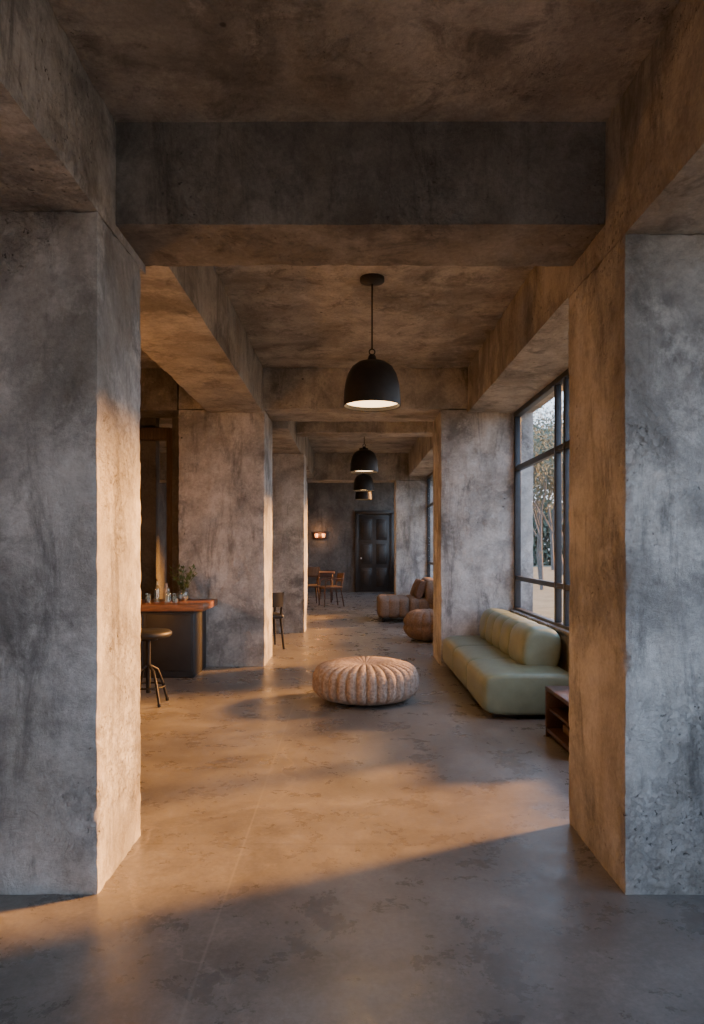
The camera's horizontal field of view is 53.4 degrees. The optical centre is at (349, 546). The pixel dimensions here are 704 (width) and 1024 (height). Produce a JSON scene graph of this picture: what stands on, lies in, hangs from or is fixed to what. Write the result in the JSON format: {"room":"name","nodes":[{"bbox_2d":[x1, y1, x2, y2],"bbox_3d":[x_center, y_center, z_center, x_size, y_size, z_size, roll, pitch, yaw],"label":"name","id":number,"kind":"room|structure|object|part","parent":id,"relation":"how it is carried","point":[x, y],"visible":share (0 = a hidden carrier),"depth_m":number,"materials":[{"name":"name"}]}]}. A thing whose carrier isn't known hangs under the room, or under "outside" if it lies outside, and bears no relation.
{"room":"hotel lobby","nodes":[
{"label":"hotel lobby","id":0,"kind":"room"},
{"bbox_2d":[140,418,159,598],"bbox_3d":[-3.830,-0.349,9.700,2.344,3.498,0.206,0,0,0],"label":"wall","id":1,"kind":"structure","parent":0,"point":[149,453],"depth_m":9.60,"materials":[{"name":"paint"}]},
{"bbox_2d":[140,428,166,440],"bbox_3d":[-3.230,-1.530,9.500,1.600,0.160,0.140,0,0,0],"label":"header","id":2,"kind":"object","parent":1,"relation":"attached to","point":[146,434],"visible":0.24,"depth_m":9.43,"materials":[{"name":"brown wood"}]},
{"bbox_2d":[159,483,166,598],"bbox_3d":[-5.100,-0.550,9.601,0.206,3.900,25.199,0,0,0],"label":"wall","id":3,"kind":"structure","parent":0,"point":[163,486],"depth_m":18.77,"materials":[{"name":"paint"}]},
{"bbox_2d":[172,418,178,598],"bbox_3d":[-2.160,-0.349,9.421,0.286,3.499,0.763,0,0,0],"label":"wall","id":4,"kind":"structure","parent":0,"point":[175,421],"depth_m":9.04,"materials":[{"name":"paint"}]},
{"bbox_2d":[167,428,172,598],"bbox_3d":[-2.390,-0.100,9.500,0.160,3.000,0.160,0,0,0],"label":"door frame","id":5,"kind":"structure","parent":4,"relation":"attached to","point":[169,430],"depth_m":9.42,"materials":[{"name":"brown wood"}]},
{"bbox_2d":[141,264,533,452],"bbox_3d":[-1.425,-2.299,12.841,7.157,0.409,18.724,0,0,0],"label":"ceiling","id":6,"kind":"structure","parent":0,"point":[312,317],"depth_m":6.34,"materials":[{"name":"concrete"}]},
{"bbox_2d":[140,368,178,417],"bbox_3d":[-3.510,-1.849,8.450,2.980,0.501,0.506,0,0,0],"label":"cross beam","id":7,"kind":"structure","parent":6,"relation":"attached to","point":[159,390],"depth_m":8.20,"materials":[{"name":"concrete"}]},
{"bbox_2d":[140,265,262,412],"bbox_3d":[-1.337,-1.834,5.846,0.650,0.531,4.714,0,0,0],"label":"beam","id":8,"kind":"structure","parent":6,"relation":"attached to","point":[190,326],"depth_m":5.57,"materials":[{"name":"concrete"}]},
{"bbox_2d":[272,421,313,477],"bbox_3d":[-1.230,-1.813,12.325,0.866,0.572,6.552,0,0,0],"label":"beam","id":9,"kind":"structure","parent":6,"relation":"attached to","point":[285,440],"depth_m":10.65,"materials":[{"name":"concrete"}]},
{"bbox_2d":[159,453,432,482],"bbox_3d":[-1.425,-1.791,15.900,7.153,0.618,0.606,0,0,0],"label":"cross beam","id":10,"kind":"structure","parent":6,"relation":"attached to","point":[328,467],"depth_m":15.60,"materials":[{"name":"concrete"}]},
{"bbox_2d":[179,368,467,421],"bbox_3d":[0.070,-1.857,8.620,4.164,0.485,0.844,0,0,0],"label":"cross beam","id":11,"kind":"structure","parent":6,"relation":"attached to","point":[292,394],"depth_m":8.20,"materials":[{"name":"concrete"}]},
{"bbox_2d":[353,448,373,491],"bbox_3d":[0.290,-1.649,14.900,0.448,0.903,0.448,0,0,0],"label":"pendant lamp","id":12,"kind":"object","parent":6,"relation":"hanging from","point":[362,482],"visible":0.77,"depth_m":14.74,"materials":[{"name":"black metal"}]},
{"bbox_3d":[0.290,-1.376,14.900,0.444,0.352,0.444,0,0,0],"label":"lamp shade","id":13,"kind":"part","parent":12,"relation":"part of","materials":[{"name":"black metal"}]},
{"bbox_2d":[355,491,371,499],"bbox_3d":[0.360,-1.679,18.600,0.448,0.843,0.448,0,0,0],"label":"pendant lamp","id":14,"kind":"object","parent":6,"relation":"hanging from","point":[359,495],"visible":0.56,"depth_m":18.43,"materials":[{"name":"black metal"}]},
{"bbox_2d":[350,437,377,473],"bbox_3d":[0.225,-1.644,11.100,0.448,0.913,0.448,0,0,0],"label":"pendant lamp","id":15,"kind":"object","parent":6,"relation":"hanging from","point":[363,461],"visible":0.91,"depth_m":10.94,"materials":[{"name":"black metal"}]},
{"bbox_3d":[0.225,-1.366,11.100,0.444,0.352,0.444,0,0,0],"label":"lamp shade","id":16,"kind":"part","parent":15,"relation":"part of","materials":[{"name":"black metal"}]},
{"bbox_2d":[296,421,432,436],"bbox_3d":[0.069,-1.889,10.500,4.162,0.423,0.405,0,0,0],"label":"cross beam","id":17,"kind":"structure","parent":6,"relation":"attached to","point":[311,428],"depth_m":10.30,"materials":[{"name":"concrete"}]},
{"bbox_2d":[343,273,400,411],"bbox_3d":[0.172,-1.599,5.457,0.448,1.003,0.448,0,0,0],"label":"pendant lamp","id":18,"kind":"object","parent":6,"relation":"hanging from","point":[371,384],"visible":1,"depth_m":5.32,"materials":[{"name":"black metal"}]},
{"bbox_3d":[0.172,-1.276,5.457,0.444,0.352,0.444,0,0,0],"label":"lamp shade","id":19,"kind":"part","parent":18,"relation":"part of","materials":[{"name":"black metal"}]},
{"bbox_2d":[348,400,396,406],"bbox_3d":[0.172,-1.133,5.457,0.424,0.006,0.424,0,0,0],"label":"diffuser","id":20,"kind":"object","parent":18,"relation":"attached to","point":[370,403],"depth_m":5.51,"materials":[{"name":"white"}]},
{"bbox_2d":[408,437,432,475],"bbox_3d":[1.725,-1.833,12.325,0.855,0.533,6.552,0,0,0],"label":"beam","id":21,"kind":"structure","parent":6,"relation":"attached to","point":[420,457],"depth_m":13.48,"materials":[{"name":"concrete"}]},
{"bbox_2d":[467,265,569,412],"bbox_3d":[1.760,-1.833,5.880,0.786,0.532,4.643,0,0,0],"label":"beam","id":22,"kind":"structure","parent":6,"relation":"attached to","point":[527,349],"depth_m":5.98,"materials":[{"name":"concrete"}]},
{"bbox_2d":[514,367,569,625],"bbox_3d":[1.950,-0.432,6.740,0.070,2.275,2.880,0,0,0],"label":"window","id":23,"kind":"structure","parent":22,"relation":"attached to","point":[549,388],"depth_m":6.53,"materials":[{"name":"black metal"}]},
{"bbox_3d":[1.950,-0.405,6.560,0.060,2.220,0.050,0,0,0],"label":"mullion","id":24,"kind":"part","parent":23,"relation":"part of","materials":[{"name":"black metal"}]},
{"bbox_3d":[1.950,-0.405,6.280,0.060,2.220,0.060,0,0,0],"label":"mullion","id":25,"kind":"part","parent":23,"relation":"part of","materials":[{"name":"black metal"}]},
{"bbox_2d":[307,482,393,591],"bbox_3d":[-1.425,-0.551,22.000,7.154,3.903,0.408,0,0,0],"label":"wall","id":26,"kind":"structure","parent":0,"point":[332,507],"depth_m":21.80,"materials":[{"name":"paint"}]},
{"bbox_2d":[313,532,326,538],"bbox_3d":[-0.930,-0.360,21.705,0.420,0.220,0.160,0,0,0],"label":"wall sconce","id":27,"kind":"object","parent":26,"relation":"attached to","point":[316,535],"visible":1,"depth_m":21.73,"materials":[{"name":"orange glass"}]},
{"bbox_2d":[355,513,357,591],"bbox_3d":[0.205,0.170,21.750,0.110,2.460,0.100,0,0,0],"label":"trim","id":28,"kind":"structure","parent":26,"relation":"attached to","point":[356,515],"depth_m":21.70,"materials":[{"name":"paint"}]},
{"bbox_2d":[358,515,389,591],"bbox_3d":[0.750,0.200,21.760,0.980,2.390,0.050,0,0,0],"label":"door","id":29,"kind":"structure","parent":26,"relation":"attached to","point":[373,541],"depth_m":21.73,"materials":[{"name":"paint"}]},
{"bbox_2d":[361,519,371,539],"bbox_3d":[0.515,-0.545,21.730,0.340,0.650,0.030,0,0,0],"label":"panel","id":30,"kind":"object","parent":29,"relation":"attached to","point":[362,520],"visible":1,"depth_m":21.72,"materials":[{"name":"paint"}]},
{"bbox_2d":[363,521,369,537],"bbox_3d":[0.515,-0.545,21.710,0.240,0.530,0.030,0,0,0],"label":"panel raised","id":31,"kind":"object","parent":30,"relation":"attached to","point":[366,524],"depth_m":21.70,"materials":[{"name":"black wood"}]},
{"bbox_2d":[361,544,371,563],"bbox_3d":[0.515,0.215,21.730,0.340,0.630,0.030,0,0,0],"label":"panel","id":32,"kind":"object","parent":29,"relation":"attached to","point":[362,545],"visible":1,"depth_m":21.72,"materials":[{"name":"paint"}]},
{"bbox_2d":[363,546,369,561],"bbox_3d":[0.515,0.215,21.710,0.240,0.510,0.030,0,0,0],"label":"panel raised","id":33,"kind":"object","parent":32,"relation":"attached to","point":[366,549],"depth_m":21.70,"materials":[{"name":"black wood"}]},
{"bbox_2d":[361,568,371,586],"bbox_3d":[0.515,0.950,21.730,0.340,0.600,0.030,0,0,0],"label":"panel","id":34,"kind":"object","parent":29,"relation":"attached to","point":[362,569],"visible":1,"depth_m":21.72,"materials":[{"name":"paint"}]},
{"bbox_2d":[363,570,369,584],"bbox_3d":[0.515,0.950,21.710,0.240,0.480,0.030,0,0,0],"label":"panel raised","id":35,"kind":"object","parent":34,"relation":"attached to","point":[366,573],"depth_m":21.70,"materials":[{"name":"black wood"}]},
{"bbox_2d":[376,519,386,539],"bbox_3d":[0.985,-0.545,21.730,0.340,0.650,0.030,0,0,0],"label":"panel","id":36,"kind":"object","parent":29,"relation":"attached to","point":[377,520],"visible":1,"depth_m":21.72,"materials":[{"name":"paint"}]},
{"bbox_2d":[378,521,385,537],"bbox_3d":[0.985,-0.545,21.710,0.240,0.530,0.030,0,0,0],"label":"panel raised","id":37,"kind":"object","parent":36,"relation":"attached to","point":[381,524],"depth_m":21.70,"materials":[{"name":"black wood"}]},
{"bbox_2d":[376,544,386,563],"bbox_3d":[0.985,0.215,21.730,0.340,0.630,0.030,0,0,0],"label":"panel","id":38,"kind":"object","parent":29,"relation":"attached to","point":[377,545],"visible":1,"depth_m":21.72,"materials":[{"name":"paint"}]},
{"bbox_2d":[378,546,385,561],"bbox_3d":[0.985,0.215,21.710,0.240,0.510,0.030,0,0,0],"label":"panel raised","id":39,"kind":"object","parent":38,"relation":"attached to","point":[381,549],"depth_m":21.70,"materials":[{"name":"black wood"}]},
{"bbox_2d":[376,568,386,586],"bbox_3d":[0.985,0.950,21.730,0.340,0.600,0.030,0,0,0],"label":"panel","id":40,"kind":"object","parent":29,"relation":"attached to","point":[377,569],"visible":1,"depth_m":21.72,"materials":[{"name":"paint"}]},
{"bbox_2d":[378,570,385,584],"bbox_3d":[0.985,0.950,21.710,0.240,0.480,0.030,0,0,0],"label":"panel raised","id":41,"kind":"object","parent":40,"relation":"attached to","point":[381,573],"depth_m":21.70,"materials":[{"name":"black wood"}]},
{"bbox_2d":[355,511,393,513],"bbox_3d":[0.750,-1.075,21.750,1.200,0.110,0.100,0,0,0],"label":"trim","id":42,"kind":"structure","parent":26,"relation":"attached to","point":[356,512],"depth_m":21.70,"materials":[{"name":"paint"}]},
{"bbox_2d":[390,513,393,591],"bbox_3d":[1.295,0.170,21.750,0.110,2.460,0.100,0,0,0],"label":"trim","id":43,"kind":"structure","parent":26,"relation":"attached to","point":[391,514],"depth_m":21.70,"materials":[{"name":"paint"}]},
{"bbox_2d":[0,592,703,1023],"bbox_3d":[-1.425,1.400,9.500,7.150,0.001,25.400,0,0,0],"label":"floor","id":44,"kind":"structure","parent":0,"point":[298,856],"depth_m":2.89,"materials":[{"name":"concrete"}]},
{"bbox_2d":[0,211,140,894],"bbox_3d":[-1.607,0.023,3.108,1.192,2.754,0.589,0,0,0],"label":"column","id":45,"kind":"structure","parent":44,"relation":"on","point":[70,290],"depth_m":2.82,"materials":[{"name":"concrete"}]},
{"bbox_2d":[140,628,171,707],"bbox_3d":[-1.800,1.071,6.250,0.410,0.661,0.410,0,0,0],"label":"bar stool","id":46,"kind":"object","parent":44,"relation":"on","point":[148,635],"visible":0.71,"depth_m":6.23,"materials":[{"name":"black metal"}]},
{"bbox_3d":[-1.876,1.221,6.326,0.187,0.341,0.024,0,0,45],"label":"leg","id":47,"kind":"part","parent":46,"relation":"part of","materials":[{"name":"black metal"}]},
{"bbox_3d":[-1.800,1.050,6.250,0.044,0.500,0.044,0,0,0],"label":"post","id":48,"kind":"part","parent":46,"relation":"part of","materials":[{"name":"black metal"}]},
{"bbox_3d":[-1.724,1.221,6.174,0.187,0.341,0.024,0,0,45],"label":"leg","id":49,"kind":"part","parent":46,"relation":"part of","materials":[{"name":"black metal"}]},
{"bbox_3d":[-1.800,0.770,6.250,0.410,0.060,0.410,0,0,0],"label":"seat","id":50,"kind":"part","parent":46,"relation":"part of","materials":[{"name":"brown leather"}]},
{"bbox_3d":[-1.724,1.221,6.326,0.024,0.341,0.187,0,0,45],"label":"leg","id":51,"kind":"part","parent":46,"relation":"part of","materials":[{"name":"black metal"}]},
{"bbox_2d":[140,599,217,677],"bbox_3d":[-2.410,1.004,7.800,1.720,0.792,0.800,0,0,0],"label":"bar counter","id":52,"kind":"object","parent":44,"relation":"on","point":[182,654],"depth_m":7.46,"materials":[{"name":"black wood"}]},
{"bbox_3d":[-2.450,1.020,7.465,0.480,0.600,0.015,0,0,0],"label":"panel","id":53,"kind":"part","parent":52,"relation":"part of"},
{"bbox_2d":[163,583,169,601],"bbox_3d":[-2.050,0.503,7.820,0.068,0.208,0.068,0,0,0],"label":"glass bottle","id":54,"kind":"object","parent":52,"relation":"on","point":[166,593],"visible":0.98,"depth_m":7.80,"materials":[{"name":"glass"}]},
{"bbox_3d":[-1.930,1.020,7.465,0.480,0.600,0.015,0,0,0],"label":"panel","id":55,"kind":"part","parent":52,"relation":"part of","materials":[{"name":"brown wood"}]},
{"bbox_2d":[140,599,217,610],"bbox_3d":[-2.410,0.645,7.800,1.720,0.075,0.800,0,0,0],"label":"countertop","id":56,"kind":"structure","parent":52,"relation":"on","point":[145,604],"depth_m":7.41,"materials":[{"name":"brown wood"}]},
{"bbox_2d":[168,564,196,595],"bbox_3d":[-1.876,0.395,7.864,0.353,0.425,0.346,0,0,0],"label":"potted plant","id":57,"kind":"object","parent":52,"relation":"on","point":[181,583],"visible":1,"depth_m":7.84,"materials":[{"name":"green plant"}]},
{"bbox_2d":[178,410,272,665],"bbox_3d":[-1.505,-0.106,8.620,1.016,3.012,0.846,0,0,0],"label":"column","id":58,"kind":"structure","parent":44,"relation":"on","point":[225,459],"depth_m":8.20,"materials":[{"name":"concrete"}]},
{"bbox_2d":[272,592,284,648],"bbox_3d":[-1.185,1.010,9.708,0.506,0.786,0.554,0,0,-20],"label":"dining chair","id":59,"kind":"object","parent":44,"relation":"on","point":[277,598],"visible":0.45,"depth_m":9.58,"materials":[{"name":"brown wood"}]},
{"bbox_3d":[-1.084,1.185,10.009,0.039,0.433,0.070,0,0,8],"label":"leg","id":60,"kind":"part","parent":59,"relation":"part of","materials":[{"name":"black metal"}]},
{"bbox_3d":[-1.108,0.720,9.498,0.410,0.200,0.107,0,0,-20],"label":"backrest","id":61,"kind":"part","parent":59,"relation":"part of","materials":[{"name":"brown wood"}]},
{"bbox_3d":[-1.200,0.955,9.750,0.460,0.060,0.450,0,0,-20],"label":"seat","id":62,"kind":"part","parent":59,"relation":"part of","materials":[{"name":"brown wood"}]},
{"bbox_3d":[-0.935,1.010,9.604,0.046,0.786,0.106,0,0,-43],"label":"leg","id":63,"kind":"part","parent":59,"relation":"part of","materials":[{"name":"brown wood"}]},
{"bbox_2d":[272,454,305,632],"bbox_3d":[-1.097,-0.063,11.700,0.710,2.927,0.604,0,0,0],"label":"column","id":64,"kind":"structure","parent":44,"relation":"on","point":[288,470],"depth_m":11.40,"materials":[{"name":"concrete"}]},
{"bbox_2d":[306,482,307,608],"bbox_3d":[-1.690,-0.041,15.900,1.425,2.881,0.604,0,0,0],"label":"column","id":65,"kind":"structure","parent":44,"relation":"on","point":[306,482],"depth_m":15.78,"materials":[{"name":"concrete"}]},
{"bbox_2d":[307,567,319,603],"bbox_3d":[-0.992,0.940,17.056,0.506,0.924,0.554,0,0,-10],"label":"dining chair","id":66,"kind":"object","parent":44,"relation":"on","point":[310,570],"visible":0.48,"depth_m":16.88,"materials":[{"name":"brown wood"}]},
{"bbox_3d":[-0.953,0.580,16.836,0.410,0.200,0.107,0,0,-10],"label":"backrest","id":67,"kind":"part","parent":66,"relation":"part of","materials":[{"name":"brown wood"}]},
{"bbox_3d":[-1.000,0.955,17.100,0.460,0.060,0.450,0,0,-10],"label":"seat","id":68,"kind":"part","parent":66,"relation":"part of","materials":[{"name":"brown wood"}]},
{"bbox_3d":[-0.765,0.940,16.910,0.046,0.924,0.106,0,0,-33],"label":"leg","id":69,"kind":"part","parent":66,"relation":"part of","materials":[{"name":"brown wood"}]},
{"bbox_2d":[307,571,334,602],"bbox_3d":[-1.150,1.020,18.000,1.500,0.760,0.900,0,0,0],"label":"dining table","id":70,"kind":"object","parent":44,"relation":"on","point":[321,573],"visible":0.34,"depth_m":17.60,"materials":[{"name":"brown wood"}]},
{"bbox_3d":[-0.470,1.040,17.620,0.044,0.720,0.044,0,0,0],"label":"leg","id":71,"kind":"part","parent":70,"relation":"part of","materials":[{"name":"brown wood"}]},
{"bbox_2d":[318,573,344,606],"bbox_3d":[-0.418,1.010,16.565,0.554,0.786,0.506,0,0,-20],"label":"dining chair","id":72,"kind":"object","parent":44,"relation":"on","point":[340,576],"visible":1,"depth_m":16.43,"materials":[{"name":"brown wood"}]},
{"bbox_3d":[-0.460,0.955,16.550,0.450,0.060,0.460,0,0,-20],"label":"seat","id":73,"kind":"part","parent":72,"relation":"part of","materials":[{"name":"brown wood"}]},
{"bbox_3d":[-0.314,1.010,16.814,0.106,0.786,0.046,0,0,-43],"label":"leg","id":74,"kind":"part","parent":72,"relation":"part of","materials":[{"name":"brown wood"}]},
{"bbox_3d":[-0.208,0.720,16.642,0.107,0.200,0.410,0,0,-20],"label":"backrest","id":75,"kind":"part","parent":72,"relation":"part of","materials":[{"name":"brown wood"}]},
{"bbox_3d":[-0.178,1.010,16.441,0.106,0.786,0.046,0,0,3],"label":"leg","id":76,"kind":"part","parent":72,"relation":"part of","materials":[{"name":"brown wood"}]},
{"bbox_2d":[312,656,418,705],"bbox_3d":[0.143,1.223,6.439,0.974,0.355,0.969,0,0,0],"label":"pouf","id":77,"kind":"object","parent":44,"relation":"on","point":[355,680],"visible":1,"depth_m":6.07,"materials":[{"name":"beige fabric"}]},
{"bbox_2d":[377,577,432,621],"bbox_3d":[1.100,1.000,13.500,1.140,0.800,1.100,0,0,0],"label":"lounge sofa","id":78,"kind":"object","parent":44,"relation":"on","point":[421,593],"visible":0.8,"depth_m":12.97,"materials":[{"name":"brown fabric"}]},
{"bbox_3d":[0.820,1.140,13.500,0.580,0.400,1.100,0,0,0],"label":"seat","id":79,"kind":"part","parent":78,"relation":"part of","materials":[{"name":"brown fabric"}]},
{"bbox_2d":[410,579,419,595],"bbox_3d":[1.300,0.800,13.720,0.216,0.351,0.400,0,0,0],"label":"pillow","id":80,"kind":"object","parent":78,"relation":"on","point":[415,582],"depth_m":13.55,"materials":[{"name":"brown fabric"}]},
{"bbox_3d":[1.380,1.140,13.500,0.580,0.400,1.100,0,0,0],"label":"seat","id":81,"kind":"part","parent":78,"relation":"part of","materials":[{"name":"brown fabric"}]},
{"bbox_2d":[414,580,425,598],"bbox_3d":[1.320,0.800,13.220,0.199,0.355,0.400,0,0,0],"label":"pillow","id":82,"kind":"object","parent":78,"relation":"on","point":[420,590],"depth_m":13.02,"materials":[{"name":"brown leather"}]},
{"bbox_2d":[394,481,432,595],"bbox_3d":[1.585,-0.041,15.900,1.135,2.883,0.606,0,0,0],"label":"column","id":83,"kind":"structure","parent":44,"relation":"on","point":[410,497],"depth_m":15.60,"materials":[{"name":"concrete"}]},
{"bbox_2d":[403,609,432,640],"bbox_3d":[1.182,1.174,10.549,0.750,0.451,0.747,0,0,0],"label":"pouf","id":84,"kind":"object","parent":44,"relation":"on","point":[418,623],"visible":0.63,"depth_m":10.27,"materials":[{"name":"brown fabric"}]},
{"bbox_2d":[433,410,532,665],"bbox_3d":[1.608,-0.106,8.600,1.089,3.012,0.804,0,0,0],"label":"column","id":85,"kind":"structure","parent":44,"relation":"on","point":[473,453],"depth_m":8.20,"materials":[{"name":"concrete"}]},
{"bbox_2d":[443,608,568,716],"bbox_3d":[1.470,1.048,6.910,0.800,0.705,2.526,0,0,0],"label":"sofa","id":86,"kind":"object","parent":44,"relation":"on","point":[507,669],"visible":0.94,"depth_m":6.06,"materials":[{"name":"green leather"}]},
{"bbox_3d":[1.470,1.195,7.750,0.800,0.340,0.846,0,0,0],"label":"seat","id":87,"kind":"part","parent":86,"relation":"part of","materials":[{"name":"green leather"}]},
{"bbox_3d":[1.470,1.195,6.910,0.800,0.340,0.846,0,0,0],"label":"seat","id":88,"kind":"part","parent":86,"relation":"part of","materials":[{"name":"green leather"}]},
{"bbox_2d":[479,608,508,639],"bbox_3d":[1.665,0.900,7.890,0.382,0.410,0.370,0,0,0],"label":"cushion","id":89,"kind":"object","parent":86,"relation":"on","point":[483,621],"depth_m":7.81,"materials":[{"name":"green leather"}]},
{"bbox_2d":[485,611,518,643],"bbox_3d":[1.665,0.900,7.530,0.382,0.410,0.370,0,0,0],"label":"cushion","id":90,"kind":"object","parent":86,"relation":"on","point":[491,617],"depth_m":7.46,"materials":[{"name":"green leather"}]},
{"bbox_2d":[492,614,525,648],"bbox_3d":[1.665,0.900,7.170,0.382,0.410,0.370,0,0,0],"label":"cushion","id":91,"kind":"object","parent":86,"relation":"on","point":[498,621],"depth_m":7.10,"materials":[{"name":"green leather"}]},
{"bbox_3d":[1.470,1.195,6.070,0.800,0.340,0.846,0,0,0],"label":"seat","id":92,"kind":"part","parent":86,"relation":"part of","materials":[{"name":"green leather"}]},
{"bbox_2d":[499,618,537,654],"bbox_3d":[1.665,0.900,6.810,0.382,0.410,0.370,0,0,0],"label":"cushion","id":93,"kind":"object","parent":86,"relation":"on","point":[507,624],"depth_m":6.73,"materials":[{"name":"green leather"}]},
{"bbox_2d":[508,622,560,665],"bbox_3d":[1.665,0.900,6.340,0.382,0.410,0.560,0,0,0],"label":"cushion","id":94,"kind":"object","parent":86,"relation":"on","point":[529,644],"depth_m":6.06,"materials":[{"name":"green leather"}]},
{"bbox_2d":[545,686,569,751],"bbox_3d":[1.660,1.215,4.880,0.420,0.370,0.640,0,0,0],"label":"side table","id":95,"kind":"object","parent":44,"relation":"on","point":[556,697],"visible":0.22,"depth_m":5.10,"materials":[{"name":"brown wood"}]},
{"bbox_2d":[549,708,568,726],"bbox_3d":[1.660,1.200,4.880,0.380,0.020,0.600,0,0,0],"label":"shelf","id":96,"kind":"object","parent":95,"relation":"attached to","point":[562,713],"depth_m":5.01,"materials":[{"name":"brown wood"}]},
{"bbox_2d":[563,725,569,735],"bbox_3d":[1.640,1.310,4.930,0.200,0.050,0.280,0,0,0],"label":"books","id":97,"kind":"object","parent":95,"relation":"on","point":[566,729],"depth_m":4.98,"materials":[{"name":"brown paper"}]},
{"bbox_2d":[568,234,703,894],"bbox_3d":[1.628,0.068,3.183,1.049,2.665,0.740,0,0,0],"label":"column","id":98,"kind":"structure","parent":44,"relation":"on","point":[636,762],"depth_m":2.82,"materials":[{"name":"concrete"}]},
{"bbox_2d":[48,0,679,121],"bbox_3d":[-1.425,-2.170,0.240,7.155,0.666,6.485,0,0,0],"label":"ceiling","id":99,"kind":"structure","parent":0,"point":[147,60],"depth_m":2.62,"materials":[{"name":"concrete"}]},
{"bbox_2d":[0,0,145,273],"bbox_3d":[-1.607,-1.596,0.242,1.192,0.494,6.488,0,0,0],"label":"beam","id":100,"kind":"structure","parent":99,"relation":"attached to","point":[58,134],"depth_m":2.48,"materials":[{"name":"concrete"}]},
{"bbox_2d":[115,122,605,266],"bbox_3d":[0.046,-1.742,3.257,2.163,0.699,0.461,0,0,0],"label":"cross beam","id":101,"kind":"structure","parent":99,"relation":"attached to","point":[472,194],"depth_m":3.03,"materials":[{"name":"concrete"}]},
{"bbox_2d":[569,0,703,296],"bbox_3d":[1.628,-1.551,0.275,1.050,0.582,6.556,0,0,0],"label":"beam","id":102,"kind":"structure","parent":99,"relation":"attached to","point":[654,141],"depth_m":2.58,"materials":[{"name":"concrete"}]},
{"bbox_2d":[427,479,429,576],"bbox_3d":[1.750,-0.405,15.553,0.070,2.220,0.055,0,0,0],"label":"jamb","id":103,"kind":"object","parent":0,"point":[428,480],"depth_m":15.52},
{"bbox_2d":[537,613,569,671],"bbox_3d":[2.025,1.079,6.736,0.256,0.643,2.909,0,0,0],"label":"wall","id":104,"kind":"structure","parent":0,"point":[564,660],"depth_m":6.20,"materials":[{"name":"concrete"}]},
{"bbox_2d":[510,610,568,635],"bbox_3d":[1.945,0.745,6.730,0.160,0.030,2.860,0,0,0],"label":"trim","id":105,"kind":"structure","parent":104,"relation":"on","point":[554,627],"depth_m":6.82,"materials":[{"name":"concrete"}]},
{"bbox_2d":[514,607,568,629],"bbox_3d":[1.950,0.733,6.740,0.070,0.055,2.880,0,0,0],"label":"sill","id":106,"kind":"structure","parent":104,"relation":"attached to","point":[546,619],"depth_m":7.00,"materials":[{"name":"black metal"}]},
{"label":"outside","id":107,"kind":"structure","parent":0,"visible":0},
{"bbox_2d":[533,560,562,622],"bbox_3d":[10.000,1.650,30.000,140.000,0.001,180.000,0,0,0],"label":"ground","id":108,"kind":"structure","parent":107,"point":[543,600],"depth_m":23.33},
{"bbox_2d":[533,422,553,514],"bbox_3d":[8.112,-2.162,33.662,5.752,7.638,6.499,0,0,-41],"label":"tree","id":109,"kind":"object","parent":108,"relation":"on","point":[550,488],"visible":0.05,"depth_m":31.02,"materials":[{"name":"green plant"}]},
{"bbox_2d":[533,425,562,589],"bbox_3d":[6.114,-1.456,27.303,4.024,6.215,4.451,0,0,-3],"label":"tree","id":110,"kind":"object","parent":108,"relation":"on","point":[538,470],"visible":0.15,"depth_m":26.59,"materials":[{"name":"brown plant"}]},
{"bbox_2d":[533,498,562,565],"bbox_3d":[15.993,-1.351,64.001,20.494,6.532,4.537,0,0,0],"label":"hedge","id":111,"kind":"object","parent":108,"relation":"on","point":[546,550],"visible":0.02,"depth_m":62.55,"materials":[{"name":"green plant"}]},
{"bbox_2d":[533,408,562,539],"bbox_3d":[8.673,-2.262,29.633,5.958,7.833,4.922,0,0,0],"label":"tree","id":112,"kind":"object","parent":108,"relation":"on","point":[548,439],"visible":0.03,"depth_m":29.50,"materials":[{"name":"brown plant"}]},
{"bbox_2d":[533,400,562,578],"bbox_3d":[9.475,-3.141,35.538,6.609,9.602,6.665,0,0,0],"label":"tree","id":113,"kind":"object","parent":108,"relation":"on","point":[537,515],"visible":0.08,"depth_m":35.16,"materials":[{"name":"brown plant"}]},
{"bbox_2d":[533,429,562,543],"bbox_3d":[10.148,-1.931,31.967,4.240,7.181,6.256,0,0,10],"label":"tree","id":114,"kind":"object","parent":108,"relation":"on","point":[549,474],"visible":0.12,"depth_m":31.44,"materials":[{"name":"green plant"}]},
{"bbox_2d":[533,406,562,574],"bbox_3d":[12.727,-3.477,41.154,7.010,10.284,6.949,0,0,0],"label":"tree","id":115,"kind":"object","parent":108,"relation":"on","point":[548,406],"visible":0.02,"depth_m":40.40,"materials":[{"name":"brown plant"}]},
{"bbox_2d":[535,401,562,569],"bbox_3d":[14.348,-4.514,50.584,8.934,12.341,5.970,0,0,32],"label":"tree","id":116,"kind":"object","parent":108,"relation":"on","point":[550,522],"visible":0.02,"depth_m":49.91,"materials":[{"name":"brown plant"}]},
{"bbox_3d":[1.950,-0.405,5.328,0.070,2.220,0.055,0,0,0],"label":"door frame","id":117,"kind":"structure","parent":0,"visible":0},
{"bbox_2d":[516,440,568,470],"bbox_3d":[1.950,-0.910,6.740,0.055,0.060,2.770,0,0,0],"label":"transom","id":118,"kind":"object","parent":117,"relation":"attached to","point":[559,449],"visible":0.51,"depth_m":7.06,"materials":[{"name":"black metal"}]},
{"bbox_2d":[516,576,568,590],"bbox_3d":[1.950,0.360,6.740,0.055,0.050,2.770,0,0,0],"label":"transom","id":119,"kind":"object","parent":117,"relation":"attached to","point":[519,578],"visible":0.51,"depth_m":7.03,"materials":[{"name":"black metal"}]}
]}

